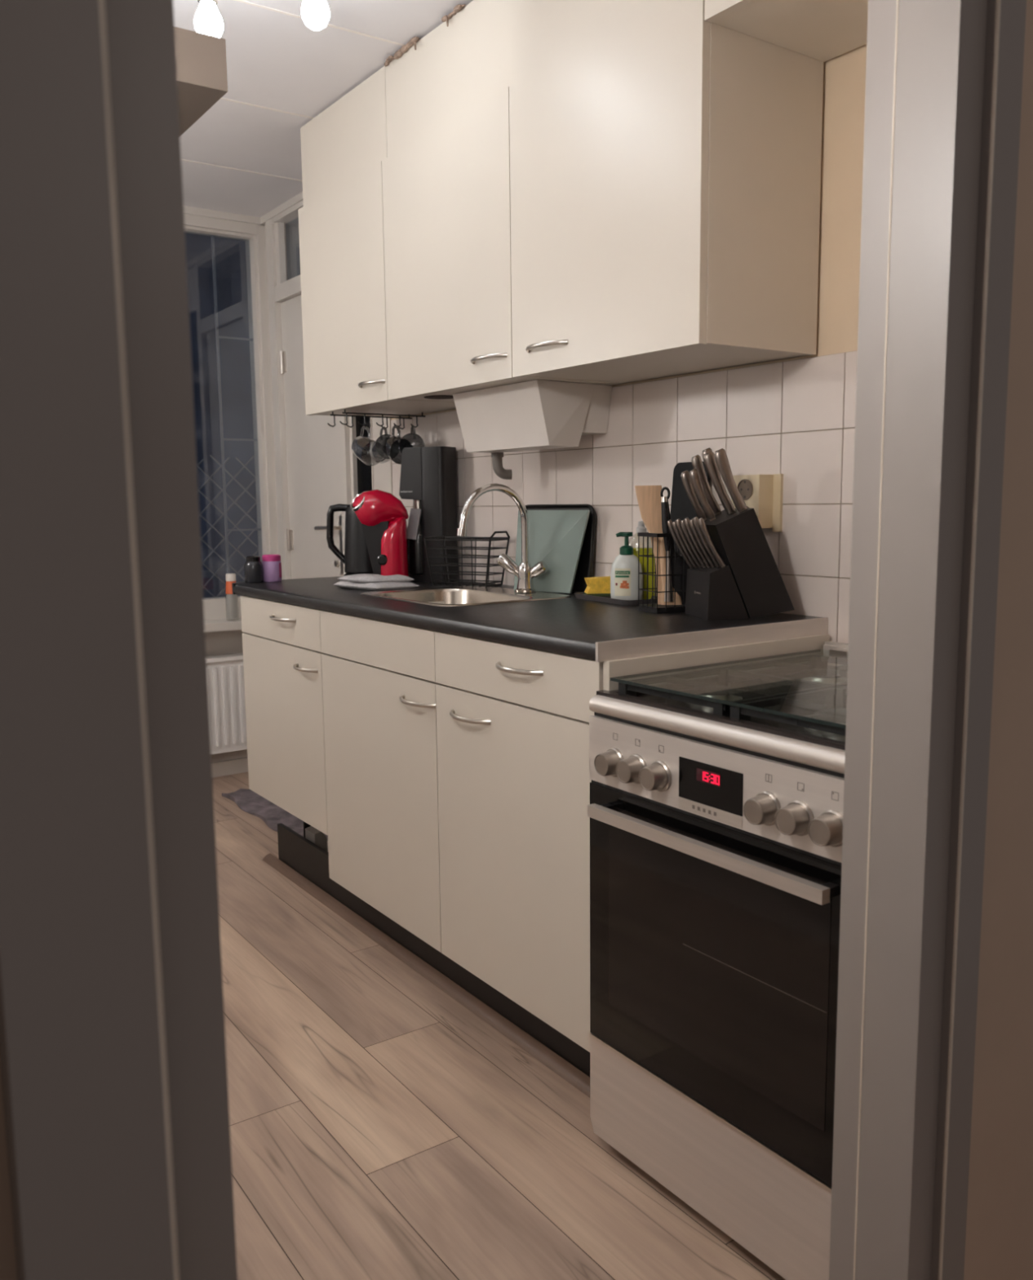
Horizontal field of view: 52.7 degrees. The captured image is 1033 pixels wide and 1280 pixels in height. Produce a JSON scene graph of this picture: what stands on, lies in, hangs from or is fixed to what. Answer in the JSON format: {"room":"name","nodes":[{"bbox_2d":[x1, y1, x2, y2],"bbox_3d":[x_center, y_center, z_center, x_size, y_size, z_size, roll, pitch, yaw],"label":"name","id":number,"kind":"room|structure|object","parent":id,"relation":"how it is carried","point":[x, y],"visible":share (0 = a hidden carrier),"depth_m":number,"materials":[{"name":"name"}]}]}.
{"room":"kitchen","nodes":[
{"label":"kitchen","id":0,"kind":"room"},
{"bbox_2d":[204,240,260,762],"bbox_3d":[-1.694,-0.528,4.003,2.050,2.300,0.120,-6,9,-35],"label":"wall","id":1,"kind":"structure","parent":0,"point":[227,642],"depth_m":4.36,"materials":[{"name":"white paint"}]},
{"bbox_2d":[206,653,247,754],"bbox_3d":[-1.527,0.293,4.078,1.170,0.394,0.115,-6,9,-35],"label":"radiator","id":2,"kind":"object","parent":1,"relation":"attached to","point":[225,673],"visible":0.18,"depth_m":4.26,"materials":[{"name":"white metal"}]},
{"bbox_2d":[206,653,243,662],"bbox_3d":[-1.521,0.106,4.041,1.170,0.015,0.085,-6,9,-35],"label":"grille","id":3,"kind":"object","parent":2,"relation":"attached to","point":[238,657],"depth_m":4.25,"materials":[{"name":"white metal"}]},
{"bbox_2d":[211,756,248,777],"bbox_3d":[-1.683,0.584,4.064,1.650,0.060,0.018,-6,9,-35],"label":"baseboard","id":4,"kind":"structure","parent":1,"relation":"attached to","point":[231,766],"depth_m":4.38,"materials":[{"name":"white paint"}]},
{"bbox_2d":[183,213,278,631],"bbox_3d":[-1.673,-0.826,3.858,1.670,1.652,0.260,-6,9,-35],"label":"window","id":5,"kind":"structure","parent":1,"relation":"in","point":[215,619],"depth_m":4.28,"materials":[{"name":"white paint"}]},
{"bbox_2d":[225,573,238,618],"bbox_3d":[-1.152,-0.174,4.220,0.052,0.189,0.052,-6,9,-35],"label":"bottle","id":6,"kind":"object","parent":5,"relation":"on","point":[232,606],"visible":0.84,"depth_m":4.20,"materials":[{"name":"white plastic"}]},
{"bbox_2d":[183,191,302,225],"bbox_3d":[-1.408,-1.573,3.356,1.660,0.026,1.050,-6,9,-35],"label":"trim","id":7,"kind":"structure","parent":1,"relation":"attached to","point":[187,210],"depth_m":4.09,"materials":[{"name":"white paint"}]},
{"bbox_2d":[173,0,473,217],"bbox_3d":[-0.673,-1.490,2.385,2.050,0.052,3.850,-6,9,-35],"label":"ceiling","id":8,"kind":"structure","parent":0,"point":[242,156],"depth_m":2.84,"materials":[{"name":"white paint"}]},
{"bbox_2d":[194,0,223,37],"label":"ceiling lamp","id":9,"kind":"object","parent":8,"relation":"attached to","point":[208,20],"depth_m":2.13,"materials":[{"name":"white glass"}]},
{"bbox_2d":[194,0,223,37],"bbox_3d":[-0.635,-1.329,2.142,0.059,0.185,0.059,-6,9,-35],"label":"bulb","id":10,"kind":"object","parent":9,"relation":"attached to","point":[208,20],"depth_m":2.13,"materials":[{"name":"white glass"}]},
{"bbox_2d":[301,0,329,31],"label":"ceiling lamp","id":11,"kind":"object","parent":8,"relation":"attached to","point":[315,15],"depth_m":2.13,"materials":[{"name":"white glass"}]},
{"bbox_2d":[301,0,329,31],"bbox_3d":[-0.415,-1.342,2.143,0.059,0.164,0.059,-6,9,-35],"label":"bulb","id":12,"kind":"object","parent":11,"relation":"attached to","point":[315,14],"depth_m":2.13,"materials":[{"name":"white glass"}]},
{"bbox_2d":[384,36,419,66],"bbox_3d":[-0.296,-1.489,2.658,0.020,0.034,0.184,-6,9,-35],"label":"foam remnant","id":13,"kind":"object","parent":8,"relation":"attached to","point":[398,54],"visible":1,"depth_m":2.64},
{"bbox_2d":[441,4,465,26],"bbox_3d":[-0.150,-1.462,2.450,0.018,0.032,0.093,-6,9,-35],"label":"foam remnant","id":14,"kind":"object","parent":8,"relation":"attached to","point":[459,7],"visible":1,"depth_m":2.45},
{"bbox_2d":[212,772,786,1279],"bbox_3d":[-0.535,0.857,2.311,2.800,0.050,4.600,-6,9,-35],"label":"floor","id":15,"kind":"structure","parent":0,"point":[381,1128],"depth_m":1.86,"materials":[{"name":"brown wood"}]},
{"bbox_2d":[222,788,328,840],"bbox_3d":[-0.652,0.649,3.628,0.321,0.019,1.280,-6,9,-35],"label":"floor mat","id":16,"kind":"object","parent":15,"relation":"on","point":[250,802],"visible":0.23,"depth_m":3.83,"materials":[{"name":"grey fabric"}]},
{"bbox_2d":[240,595,328,837],"bbox_3d":[-0.443,0.293,3.128,0.609,0.853,0.570,-6,9,-35],"label":"base cabinet","id":17,"kind":"object","parent":15,"relation":"on","point":[282,648],"visible":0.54,"depth_m":2.93,"materials":[{"name":"beige laminate"}]},
{"bbox_2d":[231,576,828,662],"bbox_3d":[-0.139,-0.095,2.659,0.594,0.033,1.814,-6,9,-35],"label":"countertop","id":18,"kind":"structure","parent":17,"relation":"on","point":[572,626],"depth_m":2.08,"materials":[{"name":"black laminate"}]},
{"bbox_2d":[244,555,263,582],"bbox_3d":[-0.811,-0.218,3.219,0.056,0.082,0.056,-6,9,-35],"label":"jar","id":19,"kind":"object","parent":18,"relation":"on","point":[253,566],"visible":1,"depth_m":3.20,"materials":[{"name":"black plastic"}]},
{"bbox_2d":[262,554,281,582],"bbox_3d":[-0.762,-0.225,3.252,0.059,0.084,0.058,-6,9,-35],"label":"jar","id":20,"kind":"object","parent":18,"relation":"on","point":[272,563],"visible":0.99,"depth_m":3.23,"materials":[{"name":"plastic"}]},
{"bbox_2d":[326,503,373,575],"bbox_3d":[-0.501,-0.320,3.328,0.170,0.247,0.133,4,9,31],"label":"kettle","id":21,"kind":"object","parent":18,"relation":"on","point":[356,559],"visible":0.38,"depth_m":3.27,"materials":[{"name":"black plastic"}]},
{"bbox_2d":[333,573,419,591],"bbox_3d":[-0.396,-0.164,2.934,0.160,0.039,0.210,-6,9,-35],"label":"folded cloth","id":22,"kind":"object","parent":18,"relation":"on","point":[373,582],"visible":0.99,"depth_m":2.89,"materials":[{"name":"white fabric"}]},
{"bbox_2d":[347,488,408,577],"bbox_3d":[-0.421,-0.309,3.119,0.200,0.279,0.108,-1,7,0],"label":"coffee machine","id":23,"kind":"object","parent":18,"relation":"on","point":[383,517],"visible":0.83,"depth_m":3.08,"materials":[{"name":"plastic"}]},
{"bbox_2d":[399,446,458,582],"bbox_3d":[-0.266,-0.379,3.162,0.154,0.402,0.107,3,8,25],"label":"coffee maker","id":24,"kind":"object","parent":18,"relation":"on","point":[428,473],"visible":1,"depth_m":3.12,"materials":[{"name":"black plastic"}]},
{"bbox_2d":[407,513,422,574],"bbox_3d":[-0.296,-0.300,3.179,0.076,0.201,0.076,3,8,25],"label":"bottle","id":25,"kind":"object","parent":24,"relation":"on","point":[415,528],"depth_m":3.15,"materials":[{"name":"black plastic"}]},
{"bbox_2d":[360,586,570,606],"bbox_3d":[-0.137,-0.041,2.689,0.388,0.156,0.470,-6,9,-35],"label":"sink","id":26,"kind":"object","parent":18,"relation":"in","point":[454,596],"visible":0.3,"depth_m":2.81,"materials":[{"name":"metal"}]},
{"bbox_2d":[376,588,533,604],"bbox_3d":[-0.161,-0.037,2.672,0.279,0.152,0.422,-6,9,-35],"label":"basin","id":27,"kind":"object","parent":26,"relation":"in","point":[451,596],"depth_m":2.84,"materials":[{"name":"metal"}]},
{"bbox_2d":[423,530,510,586],"bbox_3d":[-0.141,-0.234,2.986,0.237,0.157,0.102,4,9,32],"label":"dish rack","id":28,"kind":"object","parent":18,"relation":"on","point":[442,583],"visible":0.98,"depth_m":2.98,"materials":[{"name":"black metal"}]},
{"bbox_2d":[433,582,502,586],"bbox_3d":[-0.142,-0.159,2.997,0.187,0.007,0.080,4,9,32],"label":"tray","id":29,"kind":"object","parent":28,"relation":"attached to","point":[483,584],"depth_m":2.97,"materials":[{"name":"black metal"}]},
{"bbox_2d":[457,483,548,592],"bbox_3d":[-0.050,-0.259,2.668,0.257,0.279,0.105,-4,8,-26],"label":"faucet","id":30,"kind":"object","parent":18,"relation":"on","point":[526,572],"visible":1,"depth_m":2.69,"materials":[{"name":"silver metal"}]},
{"bbox_2d":[514,510,590,593],"bbox_3d":[0.076,-0.231,2.725,0.059,0.213,0.282,-7,10,-39],"label":"cutting board","id":31,"kind":"object","parent":18,"relation":"on","point":[556,537],"visible":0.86,"depth_m":2.70,"materials":[{"name":"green glass"}]},
{"bbox_2d":[525,503,596,593],"bbox_3d":[0.101,-0.243,2.781,0.033,0.234,0.330,-6,9,-35],"label":"baking tray","id":32,"kind":"object","parent":18,"relation":"on","point":[585,565],"visible":0.32,"depth_m":2.67,"materials":[{"name":"black metal"}]},
{"bbox_2d":[574,591,657,605],"bbox_3d":[0.245,-0.101,2.502,0.120,0.012,0.250,-4,8,-27],"label":"soap tray","id":33,"kind":"object","parent":18,"relation":"on","point":[608,599],"visible":0.52,"depth_m":2.43,"materials":[{"name":"plastic"}]},
{"bbox_2d":[584,576,610,595],"bbox_3d":[0.206,-0.133,2.569,0.072,0.045,0.052,-1,8,-5],"label":"sponge","id":34,"kind":"object","parent":33,"relation":"on","point":[597,586],"visible":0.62,"depth_m":2.54,"materials":[{"name":"yellow"}]},
{"bbox_2d":[610,532,643,599],"bbox_3d":[0.257,-0.171,2.436,0.075,0.162,0.053,0,8,6],"label":"soap dispenser","id":35,"kind":"object","parent":33,"relation":"on","point":[624,569],"visible":0.98,"depth_m":2.42,"materials":[{"name":"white plastic"}]},
{"bbox_2d":[620,580,629,588],"bbox_3d":[0.250,-0.128,2.417,0.021,0.018,0.002,1,8,11],"label":"print","id":36,"kind":"object","parent":35,"relation":"attached to","point":[624,584],"depth_m":2.42},
{"bbox_2d":[610,554,643,599],"bbox_3d":[0.257,-0.148,2.440,0.075,0.114,0.051,0,8,6],"label":"bottle","id":37,"kind":"object","parent":35,"relation":"attached to","point":[624,569],"depth_m":2.42,"materials":[{"name":"white plastic"}]},
{"bbox_2d":[633,520,655,599],"bbox_3d":[0.296,-0.189,2.479,0.068,0.185,0.045,-1,7,0],"label":"bottle","id":38,"kind":"object","parent":33,"relation":"on","point":[642,528],"visible":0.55,"depth_m":2.46,"materials":[{"name":"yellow plastic"}]},
{"bbox_2d":[638,532,687,613],"bbox_3d":[0.320,-0.146,2.242,0.088,0.168,0.088,-3,8,-21],"label":"utensil caddy","id":39,"kind":"object","parent":18,"relation":"on","point":[655,608],"visible":0.57,"depth_m":2.21,"materials":[{"name":"black metal"}]},
{"bbox_2d":[635,485,662,604],"bbox_3d":[0.290,-0.203,2.241,0.073,0.254,0.014,1,8,11],"label":"wooden spatula","id":40,"kind":"object","parent":39,"relation":"in","point":[649,498],"visible":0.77,"depth_m":2.23,"materials":[{"name":"brown wood"}]},
{"bbox_2d":[639,603,685,613],"bbox_3d":[0.321,-0.069,2.252,0.084,0.012,0.084,-3,8,-21],"label":"tray","id":41,"kind":"object","parent":39,"relation":"attached to","point":[655,608],"depth_m":2.22,"materials":[{"name":"black plastic"}]},
{"bbox_2d":[661,496,673,601],"bbox_3d":[0.319,-0.193,2.217,0.027,0.222,0.016,-3,8,-20],"label":"serving spoon","id":42,"kind":"object","parent":39,"relation":"in","point":[664,505],"visible":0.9,"depth_m":2.21,"materials":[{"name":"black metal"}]},
{"bbox_2d":[659,531,681,604],"bbox_3d":[0.322,-0.186,2.231,0.056,0.221,0.030,6,10,40],"label":"wooden spoon","id":43,"kind":"object","parent":39,"relation":"in","point":[663,553],"visible":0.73,"depth_m":2.23,"materials":[{"name":"brown wood"}]},
{"bbox_2d":[660,486,690,603],"bbox_3d":[0.343,-0.202,2.232,0.071,0.249,0.013,0,8,4],"label":"turner","id":44,"kind":"object","parent":39,"relation":"in","point":[679,561],"visible":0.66,"depth_m":2.23,"materials":[{"name":"black plastic"}]},
{"bbox_2d":[670,461,711,604],"bbox_3d":[0.386,-0.239,2.359,0.038,0.322,0.110,-6,9,-35],"label":"chopping board","id":45,"kind":"object","parent":18,"relation":"on","point":[682,508],"visible":0.23,"depth_m":2.37,"materials":[{"name":"black plastic"}]},
{"bbox_2d":[684,507,795,620],"bbox_3d":[0.454,-0.158,2.127,0.184,0.219,0.135,-2,8,-10],"label":"knife block","id":46,"kind":"object","parent":18,"relation":"on","point":[750,584],"visible":0.98,"depth_m":2.06,"materials":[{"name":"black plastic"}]},
{"bbox_2d":[667,520,693,568],"bbox_3d":[0.347,-0.185,2.164,0.072,0.130,0.010,-2,8,-10],"label":"steak knife","id":47,"kind":"object","parent":46,"relation":"in","point":[669,522],"visible":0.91,"depth_m":2.16,"materials":[{"name":"metal"}]},
{"bbox_2d":[672,520,697,568],"bbox_3d":[0.354,-0.182,2.149,0.071,0.126,0.010,-2,8,-10],"label":"steak knife","id":48,"kind":"object","parent":46,"relation":"in","point":[674,525],"visible":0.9,"depth_m":2.14,"materials":[{"name":"metal"}]},
{"bbox_2d":[675,518,702,568],"bbox_3d":[0.359,-0.183,2.133,0.072,0.130,0.010,-2,8,-10],"label":"steak knife","id":49,"kind":"object","parent":46,"relation":"in","point":[678,521],"visible":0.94,"depth_m":2.12,"materials":[{"name":"metal"}]},
{"bbox_2d":[680,520,706,568],"bbox_3d":[0.367,-0.181,2.117,0.071,0.126,0.010,-2,8,-10],"label":"steak knife","id":50,"kind":"object","parent":46,"relation":"in","point":[682,522],"visible":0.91,"depth_m":2.11,"materials":[{"name":"metal"}]},
{"bbox_2d":[680,470,707,520],"bbox_3d":[0.369,-0.281,2.137,0.069,0.132,0.013,-2,8,-10],"label":"paring knife","id":51,"kind":"object","parent":46,"relation":"in","point":[686,477],"visible":0.88,"depth_m":2.13,"materials":[{"name":"metal"}]},
{"bbox_2d":[684,517,711,568],"bbox_3d":[0.372,-0.182,2.101,0.072,0.130,0.010,-2,8,-10],"label":"steak knife","id":52,"kind":"object","parent":46,"relation":"in","point":[686,521],"visible":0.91,"depth_m":2.09,"materials":[{"name":"metal"}]},
{"bbox_2d":[689,468,715,521],"bbox_3d":[0.380,-0.278,2.100,0.069,0.132,0.013,-2,8,-10],"label":"paring knife","id":53,"kind":"object","parent":46,"relation":"in","point":[695,479],"visible":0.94,"depth_m":2.09,"materials":[{"name":"metal"}]},
{"bbox_2d":[689,519,715,568],"bbox_3d":[0.379,-0.179,2.086,0.071,0.126,0.010,-2,8,-10],"label":"steak knife","id":54,"kind":"object","parent":46,"relation":"in","point":[691,522],"visible":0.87,"depth_m":2.08,"materials":[{"name":"metal"}]},
{"bbox_2d":[691,454,721,515],"bbox_3d":[0.396,-0.304,2.143,0.078,0.151,0.014,-2,8,-10],"label":"knife","id":55,"kind":"object","parent":46,"relation":"in","point":[697,463],"visible":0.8,"depth_m":2.13,"materials":[{"name":"metal"}]},
{"bbox_2d":[693,516,720,567],"bbox_3d":[0.384,-0.180,2.069,0.072,0.130,0.010,-2,8,-10],"label":"steak knife","id":56,"kind":"object","parent":46,"relation":"in","point":[695,519],"visible":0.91,"depth_m":2.06,"materials":[{"name":"metal"}]},
{"bbox_2d":[698,517,725,567],"bbox_3d":[0.391,-0.177,2.054,0.071,0.126,0.010,-2,8,-10],"label":"steak knife","id":57,"kind":"object","parent":46,"relation":"in","point":[702,523],"visible":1,"depth_m":2.05,"materials":[{"name":"metal"}]},
{"bbox_2d":[702,447,724,506],"bbox_3d":[0.414,-0.310,2.118,0.082,0.158,0.014,-2,8,-10],"label":"knife","id":58,"kind":"object","parent":46,"relation":"in","point":[708,450],"visible":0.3,"depth_m":2.10,"materials":[{"name":"metal"}]},
{"bbox_2d":[703,451,735,515],"bbox_3d":[0.411,-0.299,2.083,0.081,0.155,0.015,-2,8,-10],"label":"knife","id":59,"kind":"object","parent":46,"relation":"in","point":[712,466],"visible":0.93,"depth_m":2.07,"materials":[{"name":"metal"}]},
{"bbox_2d":[714,448,746,512],"bbox_3d":[0.428,-0.299,2.057,0.082,0.155,0.015,-2,8,-10],"label":"knife","id":60,"kind":"object","parent":46,"relation":"in","point":[721,455],"visible":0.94,"depth_m":2.05,"materials":[{"name":"metal"}]},
{"bbox_2d":[305,826,327,851],"bbox_3d":[-0.607,0.644,3.168,0.040,0.149,0.070,-6,9,-35],"label":"block","id":61,"kind":"object","parent":15,"relation":"on","point":[313,834],"visible":0.35,"depth_m":3.14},
{"bbox_2d":[320,600,444,952],"bbox_3d":[-0.113,0.351,2.659,0.609,0.853,0.580,-6,9,-35],"label":"base cabinet","id":62,"kind":"object","parent":15,"relation":"on","point":[379,677],"visible":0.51,"depth_m":2.46,"materials":[{"name":"beige laminate"}]},
{"bbox_2d":[262,853,590,1097],"bbox_3d":[-0.297,0.780,2.620,0.027,0.017,1.755,-6,9,-35],"label":"trim","id":63,"kind":"structure","parent":15,"relation":"on","point":[567,1071],"depth_m":2.42,"materials":[{"name":"brown wood"}]},
{"bbox_2d":[277,822,590,1076],"bbox_3d":[-0.265,0.724,2.605,0.014,0.129,1.675,-6,9,-35],"label":"board","id":64,"kind":"object","parent":15,"relation":"on","point":[310,860],"visible":0.36,"depth_m":2.54,"materials":[{"name":"black wood"}]},
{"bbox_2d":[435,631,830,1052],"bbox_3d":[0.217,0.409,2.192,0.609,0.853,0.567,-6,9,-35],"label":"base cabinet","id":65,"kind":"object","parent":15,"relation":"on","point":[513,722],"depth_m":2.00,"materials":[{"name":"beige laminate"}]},
{"bbox_2d":[587,641,848,1279],"bbox_3d":[0.513,0.472,1.727,0.659,0.842,0.527,-6,9,-35],"label":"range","id":66,"kind":"object","parent":15,"relation":"on","point":[716,807],"visible":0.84,"depth_m":1.54,"materials":[{"name":"metal"}]},
{"bbox_2d":[0,0,1032,1279],"bbox_3d":[0.224,-0.354,0.947,3.100,2.710,0.090,-6,9,-35],"label":"wall","id":67,"kind":"structure","parent":0,"point":[999,1239],"depth_m":1.21,"materials":[{"name":"brown paint"}]},
{"bbox_2d":[0,0,237,1279],"bbox_3d":[-0.264,-0.039,0.623,0.128,2.160,0.130,-6,9,-35],"label":"trim","id":68,"kind":"structure","parent":67,"relation":"attached to","point":[113,1062],"depth_m":0.58,"materials":[{"name":"paint"}]},
{"bbox_2d":[829,0,1026,1279],"bbox_3d":[0.442,-0.112,1.117,0.111,2.160,0.120,-6,9,-35],"label":"trim","id":69,"kind":"structure","parent":67,"relation":"attached to","point":[944,77],"depth_m":1.09,"materials":[{"name":"paint"}]},
{"bbox_2d":[265,44,866,644],"bbox_3d":[0.022,-0.420,3.037,0.150,2.300,3.800,-6,9,-35],"label":"wall","id":70,"kind":"structure","parent":0,"point":[794,418],"depth_m":2.18,"materials":[{"name":"white tile"}]},
{"bbox_2d":[265,200,351,579],"bbox_3d":[-0.769,-0.546,4.068,0.158,2.280,0.670,-6,9,-35],"label":"door","id":71,"kind":"structure","parent":70,"relation":"in","point":[313,464],"depth_m":4.13,"materials":[{"name":"white paint"}]},
{"bbox_2d":[351,416,373,498],"bbox_3d":[-0.534,-0.785,3.679,0.034,1.250,0.155,-6,9,-35],"label":"window","id":72,"kind":"structure","parent":70,"relation":"in","point":[362,473],"depth_m":3.72,"materials":[{"name":"white paint"}]},
{"bbox_2d":[297,66,456,417],"bbox_3d":[-0.395,-1.120,3.093,0.351,0.861,0.549,-6,9,-35],"label":"upper cabinet","id":73,"kind":"object","parent":70,"relation":"attached to","point":[344,148],"visible":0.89,"depth_m":3.00,"materials":[{"name":"beige laminate"}]},
{"bbox_2d":[328,408,425,429],"bbox_3d":[-0.430,-0.678,3.214,0.297,0.049,0.097,-6,9,-35],"label":"mug rack","id":74,"kind":"object","parent":73,"relation":"attached to","point":[344,412],"visible":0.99,"depth_m":3.21,"materials":[{"name":"black metal"}]},
{"bbox_2d":[351,426,382,466],"bbox_3d":[-0.465,-0.603,3.242,0.079,0.126,0.101,-6,9,-36],"label":"glass mug","id":75,"kind":"object","parent":74,"relation":"hanging from","point":[361,436],"visible":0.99,"depth_m":3.24,"materials":[{"name":"glass"}]},
{"bbox_2d":[370,426,392,463],"bbox_3d":[-0.417,-0.613,3.276,0.079,0.113,0.094,-4,8,-24],"label":"glass mug","id":76,"kind":"object","parent":74,"relation":"hanging from","point":[377,454],"visible":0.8,"depth_m":3.27,"materials":[{"name":"glass"}]},
{"bbox_2d":[382,425,413,464],"bbox_3d":[-0.368,-0.600,3.207,0.079,0.122,0.097,-5,8,-27],"label":"glass mug","id":77,"kind":"object","parent":74,"relation":"hanging from","point":[390,446],"visible":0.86,"depth_m":3.21,"materials":[{"name":"clear glass"}]},
{"bbox_2d":[399,425,426,453],"bbox_3d":[-0.320,-0.609,3.240,0.079,0.113,0.094,0,8,4],"label":"glass mug","id":78,"kind":"object","parent":74,"relation":"hanging from","point":[416,440],"visible":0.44,"depth_m":3.24,"materials":[{"name":"clear glass"}]},
{"bbox_2d":[382,0,616,403],"bbox_3d":[-0.067,-1.062,2.627,0.351,0.861,0.594,-6,9,-35],"label":"upper cabinet","id":79,"kind":"object","parent":70,"relation":"attached to","point":[446,171],"visible":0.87,"depth_m":2.52,"materials":[{"name":"beige laminate"}]},
{"bbox_2d":[453,379,612,479],"bbox_3d":[0.038,-0.524,2.656,0.236,0.220,0.375,-6,9,-35],"label":"duct cover","id":80,"kind":"object","parent":79,"relation":"attached to","point":[537,414],"visible":1,"depth_m":2.54,"materials":[{"name":"white plastic"}]},
{"bbox_2d":[508,0,823,384],"bbox_3d":[0.273,-1.003,2.144,0.351,0.861,0.592,-6,9,-35],"label":"upper cabinet","id":81,"kind":"object","parent":70,"relation":"attached to","point":[665,159],"visible":1,"depth_m":1.99,"materials":[{"name":"beige laminate"}]},
{"bbox_2d":[731,473,783,532],"bbox_3d":[0.502,-0.286,2.184,0.052,0.119,0.096,-6,9,-35],"label":"wall socket","id":82,"kind":"object","parent":70,"relation":"attached to","point":[763,493],"visible":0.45,"depth_m":2.16,"materials":[{"name":"beige plastic"}]},
{"bbox_2d":[704,0,868,62],"bbox_3d":[0.641,-1.210,1.609,0.320,0.319,0.656,-6,9,-35],"label":"upper cabinet","id":83,"kind":"object","parent":70,"relation":"attached to","point":[822,30],"visible":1,"depth_m":1.82,"materials":[{"name":"beige laminate"}]},
{"bbox_3d":[-1.432,-0.271,2.031,0.100,2.300,3.800,-6,9,-35],"label":"wall","id":84,"kind":"structure","parent":0,"visible":0},
{"bbox_2d":[174,26,227,136],"bbox_3d":[-0.772,-0.787,1.541,0.511,0.115,0.550,-6,9,-35],"label":"upper cabinet","id":85,"kind":"object","parent":84,"relation":"attached to","point":[201,58],"visible":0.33,"depth_m":1.45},
{"label":"outside","id":86,"kind":"structure","parent":0,"visible":0},
{"bbox_2d":[196,454,258,596],"bbox_3d":[-1.485,0.031,4.798,1.240,1.760,0.040,-6,9,-35],"label":"trellis","id":87,"kind":"object","parent":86,"point":[211,455],"visible":0.11,"depth_m":4.82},
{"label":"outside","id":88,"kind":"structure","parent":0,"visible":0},
{"bbox_2d":[184,232,258,597],"bbox_3d":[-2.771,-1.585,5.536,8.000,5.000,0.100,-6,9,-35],"label":"window","id":89,"kind":"structure","parent":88,"point":[230,254],"depth_m":6.21,"materials":[{"name":"glass"}]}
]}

